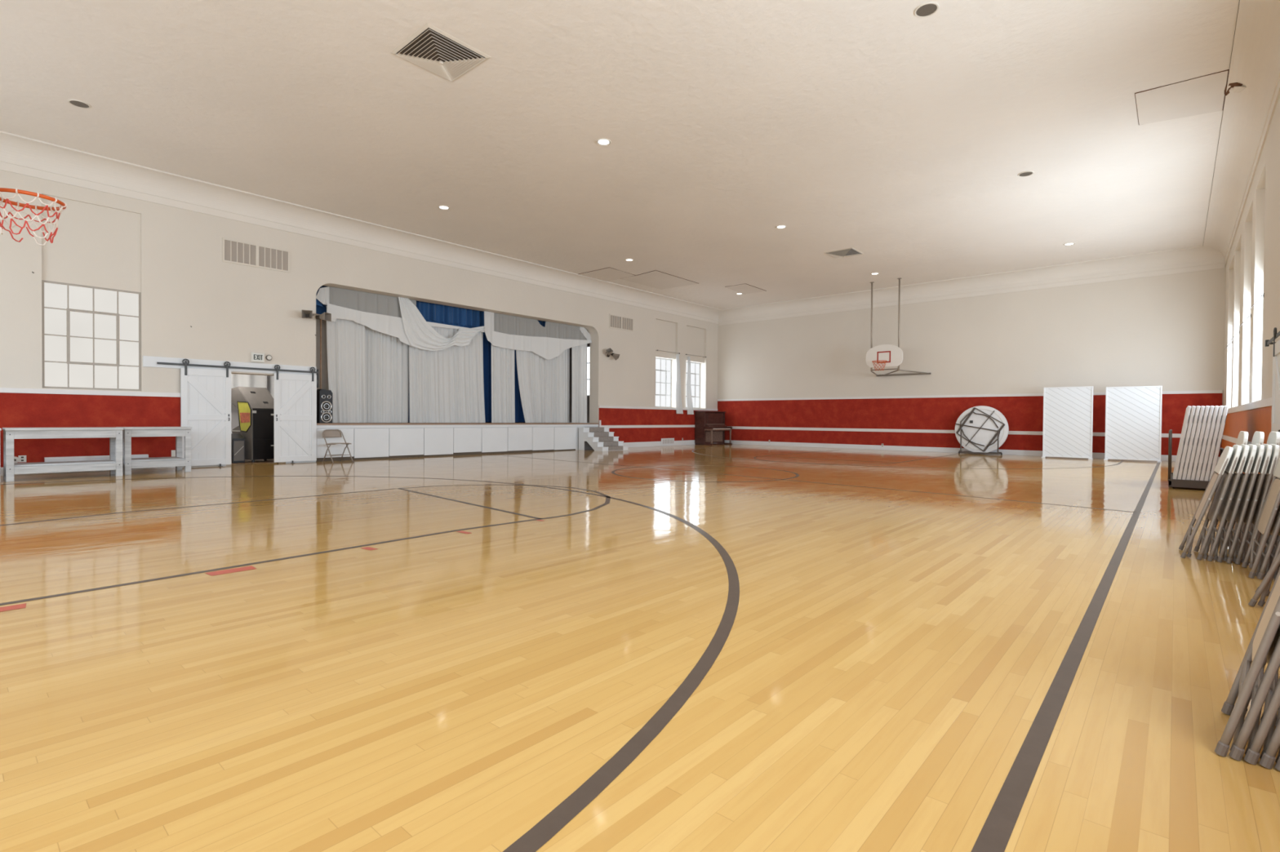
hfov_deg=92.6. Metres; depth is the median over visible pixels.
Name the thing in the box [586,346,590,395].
window
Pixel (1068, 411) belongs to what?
screen
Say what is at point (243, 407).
art
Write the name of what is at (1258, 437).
folded chair
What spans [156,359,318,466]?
door
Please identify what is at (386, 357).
stage curtain
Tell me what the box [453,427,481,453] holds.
panel
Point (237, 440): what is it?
base cabinet
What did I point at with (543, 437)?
panel
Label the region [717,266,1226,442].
wall
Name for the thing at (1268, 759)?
folded chair
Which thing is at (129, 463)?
table
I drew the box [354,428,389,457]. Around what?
panel
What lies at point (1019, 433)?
trim
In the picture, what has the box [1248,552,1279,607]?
folded chair
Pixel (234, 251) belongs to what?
air vent
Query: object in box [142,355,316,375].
trim
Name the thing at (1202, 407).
folding table
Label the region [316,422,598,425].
trim
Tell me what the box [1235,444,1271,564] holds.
folded chair
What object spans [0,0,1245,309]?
ceiling
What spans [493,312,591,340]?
valance curtain
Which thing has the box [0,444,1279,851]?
floor
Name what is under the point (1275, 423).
door
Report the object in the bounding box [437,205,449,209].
recessed light
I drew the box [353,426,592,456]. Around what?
wall
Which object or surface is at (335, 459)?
trim
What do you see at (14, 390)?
trim
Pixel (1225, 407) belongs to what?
folding table
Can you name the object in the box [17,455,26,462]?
wall outlet
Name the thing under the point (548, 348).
drape
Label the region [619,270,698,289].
ceiling panel
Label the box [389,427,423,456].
panel
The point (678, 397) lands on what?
window curtain
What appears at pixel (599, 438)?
steps
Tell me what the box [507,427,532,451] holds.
panel
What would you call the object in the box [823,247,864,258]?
ceiling vent
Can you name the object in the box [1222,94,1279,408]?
wall
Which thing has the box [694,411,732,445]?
upright piano
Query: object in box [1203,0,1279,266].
trim
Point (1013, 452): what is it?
baseboard
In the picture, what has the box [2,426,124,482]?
table
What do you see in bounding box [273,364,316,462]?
door
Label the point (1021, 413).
wainscoting
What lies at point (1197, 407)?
folding table
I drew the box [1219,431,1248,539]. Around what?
folded chair
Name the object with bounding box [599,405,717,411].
trim
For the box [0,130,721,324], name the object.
trim
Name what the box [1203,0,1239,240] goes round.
trim
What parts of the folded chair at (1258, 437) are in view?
backrest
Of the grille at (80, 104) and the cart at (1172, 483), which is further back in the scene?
the cart at (1172, 483)
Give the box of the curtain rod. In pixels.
[1248,293,1264,311]
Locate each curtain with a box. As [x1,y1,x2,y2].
[315,285,545,334]
[315,286,416,317]
[315,295,322,306]
[325,306,365,422]
[364,325,408,422]
[408,326,485,422]
[483,334,491,422]
[491,344,515,422]
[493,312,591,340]
[514,350,524,422]
[515,350,543,422]
[543,348,569,422]
[571,343,586,422]
[675,353,683,413]
[686,355,693,414]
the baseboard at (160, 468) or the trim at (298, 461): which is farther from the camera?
the trim at (298, 461)
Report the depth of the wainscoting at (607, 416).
23.37 m
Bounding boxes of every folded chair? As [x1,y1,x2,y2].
[1178,446,1233,558]
[1193,444,1241,559]
[1207,444,1248,561]
[1214,569,1279,757]
[1217,444,1257,562]
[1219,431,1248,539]
[1226,444,1264,564]
[1229,625,1279,760]
[1232,431,1264,546]
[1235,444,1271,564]
[1241,444,1279,565]
[1241,457,1279,578]
[1244,666,1279,764]
[1248,431,1279,551]
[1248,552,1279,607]
[1253,504,1279,579]
[1259,676,1279,769]
[1262,529,1279,578]
[1270,534,1279,580]
[1275,715,1279,771]
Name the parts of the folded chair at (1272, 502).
leg, leg, seat, backrest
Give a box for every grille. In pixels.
[69,100,88,107]
[915,4,937,16]
[1018,172,1032,176]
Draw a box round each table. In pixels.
[0,428,1,482]
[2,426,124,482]
[117,426,191,475]
[955,405,1008,453]
[989,406,1008,451]
[1172,405,1191,479]
[1177,405,1195,479]
[1181,405,1200,479]
[1186,405,1204,479]
[1190,405,1209,480]
[1195,405,1214,480]
[1199,405,1218,480]
[1204,405,1223,480]
[1208,405,1228,480]
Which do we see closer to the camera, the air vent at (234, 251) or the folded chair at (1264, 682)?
the folded chair at (1264, 682)
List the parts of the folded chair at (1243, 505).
leg, leg, seat, backrest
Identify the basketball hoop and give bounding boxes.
[0,186,66,245]
[866,277,931,376]
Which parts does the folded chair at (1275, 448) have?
leg, seat, backrest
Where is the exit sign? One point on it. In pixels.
(255, 357)
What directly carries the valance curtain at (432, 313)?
hanging from the wall at (588, 344)
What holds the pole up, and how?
on the floor at (408, 422)
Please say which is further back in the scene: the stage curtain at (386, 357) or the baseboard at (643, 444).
the baseboard at (643, 444)
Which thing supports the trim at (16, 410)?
attached to the wall at (196, 304)
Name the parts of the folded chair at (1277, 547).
leg, leg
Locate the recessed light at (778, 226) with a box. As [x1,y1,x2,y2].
[775,225,786,228]
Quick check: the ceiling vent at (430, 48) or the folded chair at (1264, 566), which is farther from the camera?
the ceiling vent at (430, 48)
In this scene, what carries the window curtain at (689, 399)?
hanging from the wall at (196, 304)
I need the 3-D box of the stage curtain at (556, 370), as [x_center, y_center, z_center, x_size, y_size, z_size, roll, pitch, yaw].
[-2.854,-1.533,20.691,0.139,2.844,1.350,1,1,41]
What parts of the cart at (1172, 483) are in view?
rail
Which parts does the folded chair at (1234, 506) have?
leg, leg, seat, backrest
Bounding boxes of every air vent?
[222,237,289,272]
[608,314,633,331]
[661,438,674,444]
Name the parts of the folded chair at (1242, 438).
backrest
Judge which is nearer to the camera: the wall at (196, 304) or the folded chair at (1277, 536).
the folded chair at (1277, 536)
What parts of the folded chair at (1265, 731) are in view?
leg, leg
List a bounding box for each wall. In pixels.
[0,169,718,467]
[231,375,273,433]
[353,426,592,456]
[568,330,590,422]
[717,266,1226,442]
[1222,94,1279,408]
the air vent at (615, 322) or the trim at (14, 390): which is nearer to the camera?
the trim at (14, 390)
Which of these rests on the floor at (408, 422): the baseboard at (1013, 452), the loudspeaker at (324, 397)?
the loudspeaker at (324, 397)
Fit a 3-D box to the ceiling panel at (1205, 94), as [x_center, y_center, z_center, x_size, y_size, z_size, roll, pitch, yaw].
[7.900,-4.745,8.953,0.974,0.017,1.450,1,1,41]
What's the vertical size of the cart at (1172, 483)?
0.947 m
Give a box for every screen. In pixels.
[1041,386,1093,459]
[1103,386,1162,462]
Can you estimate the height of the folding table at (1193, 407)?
1.242 m
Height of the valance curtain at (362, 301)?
0.550 m
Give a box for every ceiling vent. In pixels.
[390,22,490,82]
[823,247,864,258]
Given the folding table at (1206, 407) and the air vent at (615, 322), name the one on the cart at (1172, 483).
the folding table at (1206, 407)
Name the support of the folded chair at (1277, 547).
on the floor at (718, 647)
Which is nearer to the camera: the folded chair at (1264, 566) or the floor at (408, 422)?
the folded chair at (1264, 566)
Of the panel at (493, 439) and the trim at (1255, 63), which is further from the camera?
the panel at (493, 439)
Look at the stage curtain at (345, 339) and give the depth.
15.35 m
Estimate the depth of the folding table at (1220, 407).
9.60 m
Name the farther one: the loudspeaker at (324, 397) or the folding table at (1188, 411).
the loudspeaker at (324, 397)
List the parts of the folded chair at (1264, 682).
leg, leg, seat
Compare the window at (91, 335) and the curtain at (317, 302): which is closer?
the window at (91, 335)
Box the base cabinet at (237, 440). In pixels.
[231,433,244,463]
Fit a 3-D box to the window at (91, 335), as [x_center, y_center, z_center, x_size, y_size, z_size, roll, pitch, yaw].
[-10.225,-1.644,11.452,0.042,1.930,1.395,1,1,41]
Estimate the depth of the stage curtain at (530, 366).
19.72 m
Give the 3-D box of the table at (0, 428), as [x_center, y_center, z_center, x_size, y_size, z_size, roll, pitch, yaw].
[-10.697,0.457,9.214,0.676,0.845,1.470,1,1,41]
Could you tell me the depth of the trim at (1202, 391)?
20.84 m
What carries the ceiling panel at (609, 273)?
attached to the ceiling
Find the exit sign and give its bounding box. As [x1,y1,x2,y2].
[250,351,264,362]
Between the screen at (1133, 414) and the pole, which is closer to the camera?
the pole
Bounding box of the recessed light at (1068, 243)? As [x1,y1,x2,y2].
[1063,242,1075,245]
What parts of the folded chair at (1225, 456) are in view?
leg, leg, seat, backrest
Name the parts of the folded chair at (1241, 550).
leg, leg, seat, backrest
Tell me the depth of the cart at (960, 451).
19.62 m
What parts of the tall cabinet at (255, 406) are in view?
panel, edge moulding, sloped panel, panel, door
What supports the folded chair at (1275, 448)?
on the floor at (718, 647)
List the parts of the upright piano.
panel, lid, leg, panel, panel, panel, leg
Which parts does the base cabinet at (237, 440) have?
panel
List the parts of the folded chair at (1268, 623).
leg, leg, seat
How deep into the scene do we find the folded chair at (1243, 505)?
4.63 m
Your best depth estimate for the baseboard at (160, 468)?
11.34 m
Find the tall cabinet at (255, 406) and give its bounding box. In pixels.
[231,386,273,462]
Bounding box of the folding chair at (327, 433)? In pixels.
[322,429,353,463]
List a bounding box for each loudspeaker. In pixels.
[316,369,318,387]
[316,389,332,423]
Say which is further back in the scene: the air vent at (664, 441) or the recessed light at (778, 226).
the air vent at (664, 441)
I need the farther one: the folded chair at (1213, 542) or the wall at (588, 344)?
the wall at (588, 344)
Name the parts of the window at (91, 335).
opening sash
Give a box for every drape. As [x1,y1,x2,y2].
[327,302,411,346]
[398,297,493,351]
[492,330,591,359]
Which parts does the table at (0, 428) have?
leg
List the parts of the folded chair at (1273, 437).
backrest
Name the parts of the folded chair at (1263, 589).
leg, leg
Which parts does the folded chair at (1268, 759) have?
leg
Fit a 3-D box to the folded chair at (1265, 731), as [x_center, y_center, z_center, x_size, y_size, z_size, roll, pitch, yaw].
[2.146,0.613,1.980,0.434,0.898,0.252,0,1,-44]
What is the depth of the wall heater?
11.24 m
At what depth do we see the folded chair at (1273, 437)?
5.12 m
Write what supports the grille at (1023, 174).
attached to the ceiling speaker at (1027, 173)
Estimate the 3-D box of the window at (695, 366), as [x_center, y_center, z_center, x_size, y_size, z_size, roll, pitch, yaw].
[2.127,-1.738,25.921,0.042,1.955,1.400,1,1,41]
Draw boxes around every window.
[41,280,141,391]
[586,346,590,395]
[655,357,671,407]
[685,361,700,408]
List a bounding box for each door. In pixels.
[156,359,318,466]
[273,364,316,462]
[1265,327,1279,477]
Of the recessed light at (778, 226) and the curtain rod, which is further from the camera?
the recessed light at (778, 226)
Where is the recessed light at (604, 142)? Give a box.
[595,137,611,146]
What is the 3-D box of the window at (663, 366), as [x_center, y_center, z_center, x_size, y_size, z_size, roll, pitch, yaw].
[0.818,-1.730,24.428,0.042,1.955,1.370,1,1,41]
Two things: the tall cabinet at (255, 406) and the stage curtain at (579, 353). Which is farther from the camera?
the stage curtain at (579, 353)
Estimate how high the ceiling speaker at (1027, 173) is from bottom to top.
0.014 m
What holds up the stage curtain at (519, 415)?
on the floor at (408, 422)
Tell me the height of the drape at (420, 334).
1.342 m
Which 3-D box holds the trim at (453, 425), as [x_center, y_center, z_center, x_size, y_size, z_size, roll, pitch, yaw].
[-4.542,-0.001,17.886,0.032,0.075,9.330,1,1,41]
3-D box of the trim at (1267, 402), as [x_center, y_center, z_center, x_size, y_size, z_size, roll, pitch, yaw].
[7.230,-0.301,6.865,0.045,0.105,25.060,1,1,41]
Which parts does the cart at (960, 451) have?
rail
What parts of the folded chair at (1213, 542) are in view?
leg, leg, seat, backrest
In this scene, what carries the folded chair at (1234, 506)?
on the floor at (718, 647)
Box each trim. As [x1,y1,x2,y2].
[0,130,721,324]
[0,387,180,397]
[0,392,180,467]
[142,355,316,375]
[290,461,315,462]
[315,448,575,462]
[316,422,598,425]
[316,424,598,428]
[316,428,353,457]
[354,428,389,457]
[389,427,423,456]
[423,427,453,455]
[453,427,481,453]
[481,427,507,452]
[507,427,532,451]
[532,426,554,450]
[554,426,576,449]
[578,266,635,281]
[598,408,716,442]
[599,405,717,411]
[599,425,694,428]
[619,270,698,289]
[717,390,1222,401]
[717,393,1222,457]
[718,245,1224,325]
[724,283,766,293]
[727,426,1181,437]
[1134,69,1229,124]
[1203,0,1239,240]
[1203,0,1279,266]
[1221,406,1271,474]
[1222,435,1251,444]
[1227,397,1271,413]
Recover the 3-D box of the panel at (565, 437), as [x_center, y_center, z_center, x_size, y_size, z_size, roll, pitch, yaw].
[-2.476,0.406,20.256,0.026,0.745,0.945,1,1,41]
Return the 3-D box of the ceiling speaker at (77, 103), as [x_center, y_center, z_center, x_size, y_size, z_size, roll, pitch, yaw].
[-8.470,-4.868,9.248,0.260,0.014,0.260,1,1,41]
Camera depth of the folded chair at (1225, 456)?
4.81 m
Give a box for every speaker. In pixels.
[67,98,90,108]
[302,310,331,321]
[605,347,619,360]
[914,1,938,17]
[1017,170,1034,177]
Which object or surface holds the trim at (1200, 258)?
attached to the wall at (1167, 331)
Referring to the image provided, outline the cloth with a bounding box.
[231,373,266,388]
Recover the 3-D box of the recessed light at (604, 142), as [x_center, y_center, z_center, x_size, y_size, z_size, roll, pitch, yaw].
[-0.616,-4.823,10.395,0.260,0.014,0.260,1,1,41]
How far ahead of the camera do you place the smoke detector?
13.57 m
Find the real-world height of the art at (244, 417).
0.240 m
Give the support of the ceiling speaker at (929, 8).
attached to the ceiling
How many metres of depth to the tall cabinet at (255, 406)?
14.19 m
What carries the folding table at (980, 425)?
on the cart at (960, 451)
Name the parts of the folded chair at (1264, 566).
leg, seat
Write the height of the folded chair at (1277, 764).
0.897 m
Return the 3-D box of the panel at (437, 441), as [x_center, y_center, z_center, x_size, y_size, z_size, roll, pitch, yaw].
[-5.517,0.420,16.787,0.026,0.735,0.877,1,1,41]
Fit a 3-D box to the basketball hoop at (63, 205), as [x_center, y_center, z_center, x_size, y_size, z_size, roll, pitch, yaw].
[-5.308,-3.193,5.107,1.220,3.216,0.764,1,1,41]
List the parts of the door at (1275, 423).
barn door rail, plank panel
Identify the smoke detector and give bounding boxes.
[265,355,271,360]
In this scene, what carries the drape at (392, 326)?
hanging from the wall at (196, 304)
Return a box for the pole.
[320,319,321,389]
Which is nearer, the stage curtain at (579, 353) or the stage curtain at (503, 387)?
the stage curtain at (503, 387)
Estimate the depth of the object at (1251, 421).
10.27 m
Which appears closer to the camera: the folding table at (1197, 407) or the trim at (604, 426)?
the folding table at (1197, 407)
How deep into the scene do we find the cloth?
15.36 m
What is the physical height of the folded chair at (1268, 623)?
0.898 m
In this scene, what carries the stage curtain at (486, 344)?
on the floor at (408, 422)
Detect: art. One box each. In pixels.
[237,401,250,431]
[240,413,249,422]
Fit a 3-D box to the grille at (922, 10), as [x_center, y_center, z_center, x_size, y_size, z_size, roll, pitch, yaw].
[3.271,-4.752,6.987,0.221,0.003,0.221,1,1,41]
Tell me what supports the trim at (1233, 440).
attached to the wall at (1253, 263)
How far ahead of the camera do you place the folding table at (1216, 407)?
9.63 m
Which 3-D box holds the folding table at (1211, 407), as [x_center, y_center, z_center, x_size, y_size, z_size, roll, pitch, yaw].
[9.446,0.298,10.270,0.216,1.242,1.604,1,1,41]
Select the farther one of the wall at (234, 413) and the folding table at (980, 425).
the folding table at (980, 425)
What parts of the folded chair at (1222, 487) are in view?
leg, leg, seat, backrest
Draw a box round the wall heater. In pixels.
[44,454,148,462]
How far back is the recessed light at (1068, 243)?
16.16 m
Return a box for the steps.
[578,426,628,451]
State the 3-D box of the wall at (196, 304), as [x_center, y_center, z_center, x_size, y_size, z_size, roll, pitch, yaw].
[-5.015,-2.089,17.617,0.458,5.820,25.100,1,1,41]
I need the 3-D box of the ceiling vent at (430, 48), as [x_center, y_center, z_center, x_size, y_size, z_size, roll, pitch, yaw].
[-2.581,-4.757,7.935,0.910,0.116,0.910,1,1,41]
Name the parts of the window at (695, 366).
opening sash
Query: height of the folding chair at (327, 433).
0.769 m
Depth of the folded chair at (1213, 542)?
4.70 m
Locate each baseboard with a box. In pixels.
[0,466,175,475]
[622,440,694,447]
[724,440,1219,462]
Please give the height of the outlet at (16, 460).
0.120 m
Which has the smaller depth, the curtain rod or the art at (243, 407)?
the curtain rod
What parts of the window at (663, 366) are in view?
opening sash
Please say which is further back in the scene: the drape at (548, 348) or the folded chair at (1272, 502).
the drape at (548, 348)
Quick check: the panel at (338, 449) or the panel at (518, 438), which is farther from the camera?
the panel at (518, 438)
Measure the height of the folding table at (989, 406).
1.528 m
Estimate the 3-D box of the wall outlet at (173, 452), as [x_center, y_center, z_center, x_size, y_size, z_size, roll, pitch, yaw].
[-9.395,0.552,12.322,0.008,0.130,0.070,1,1,41]
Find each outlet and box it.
[13,456,19,463]
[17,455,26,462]
[171,450,175,457]
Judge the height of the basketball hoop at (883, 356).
3.100 m
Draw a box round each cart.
[958,429,1002,455]
[1168,429,1228,488]
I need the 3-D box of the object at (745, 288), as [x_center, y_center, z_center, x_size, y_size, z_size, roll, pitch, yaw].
[3.782,-4.933,22.018,0.944,0.017,1.529,1,1,41]
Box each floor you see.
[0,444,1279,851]
[332,422,524,423]
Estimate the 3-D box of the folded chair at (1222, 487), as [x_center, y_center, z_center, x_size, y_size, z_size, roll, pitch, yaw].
[4.576,0.596,4.852,0.246,0.899,0.434,1,1,40]

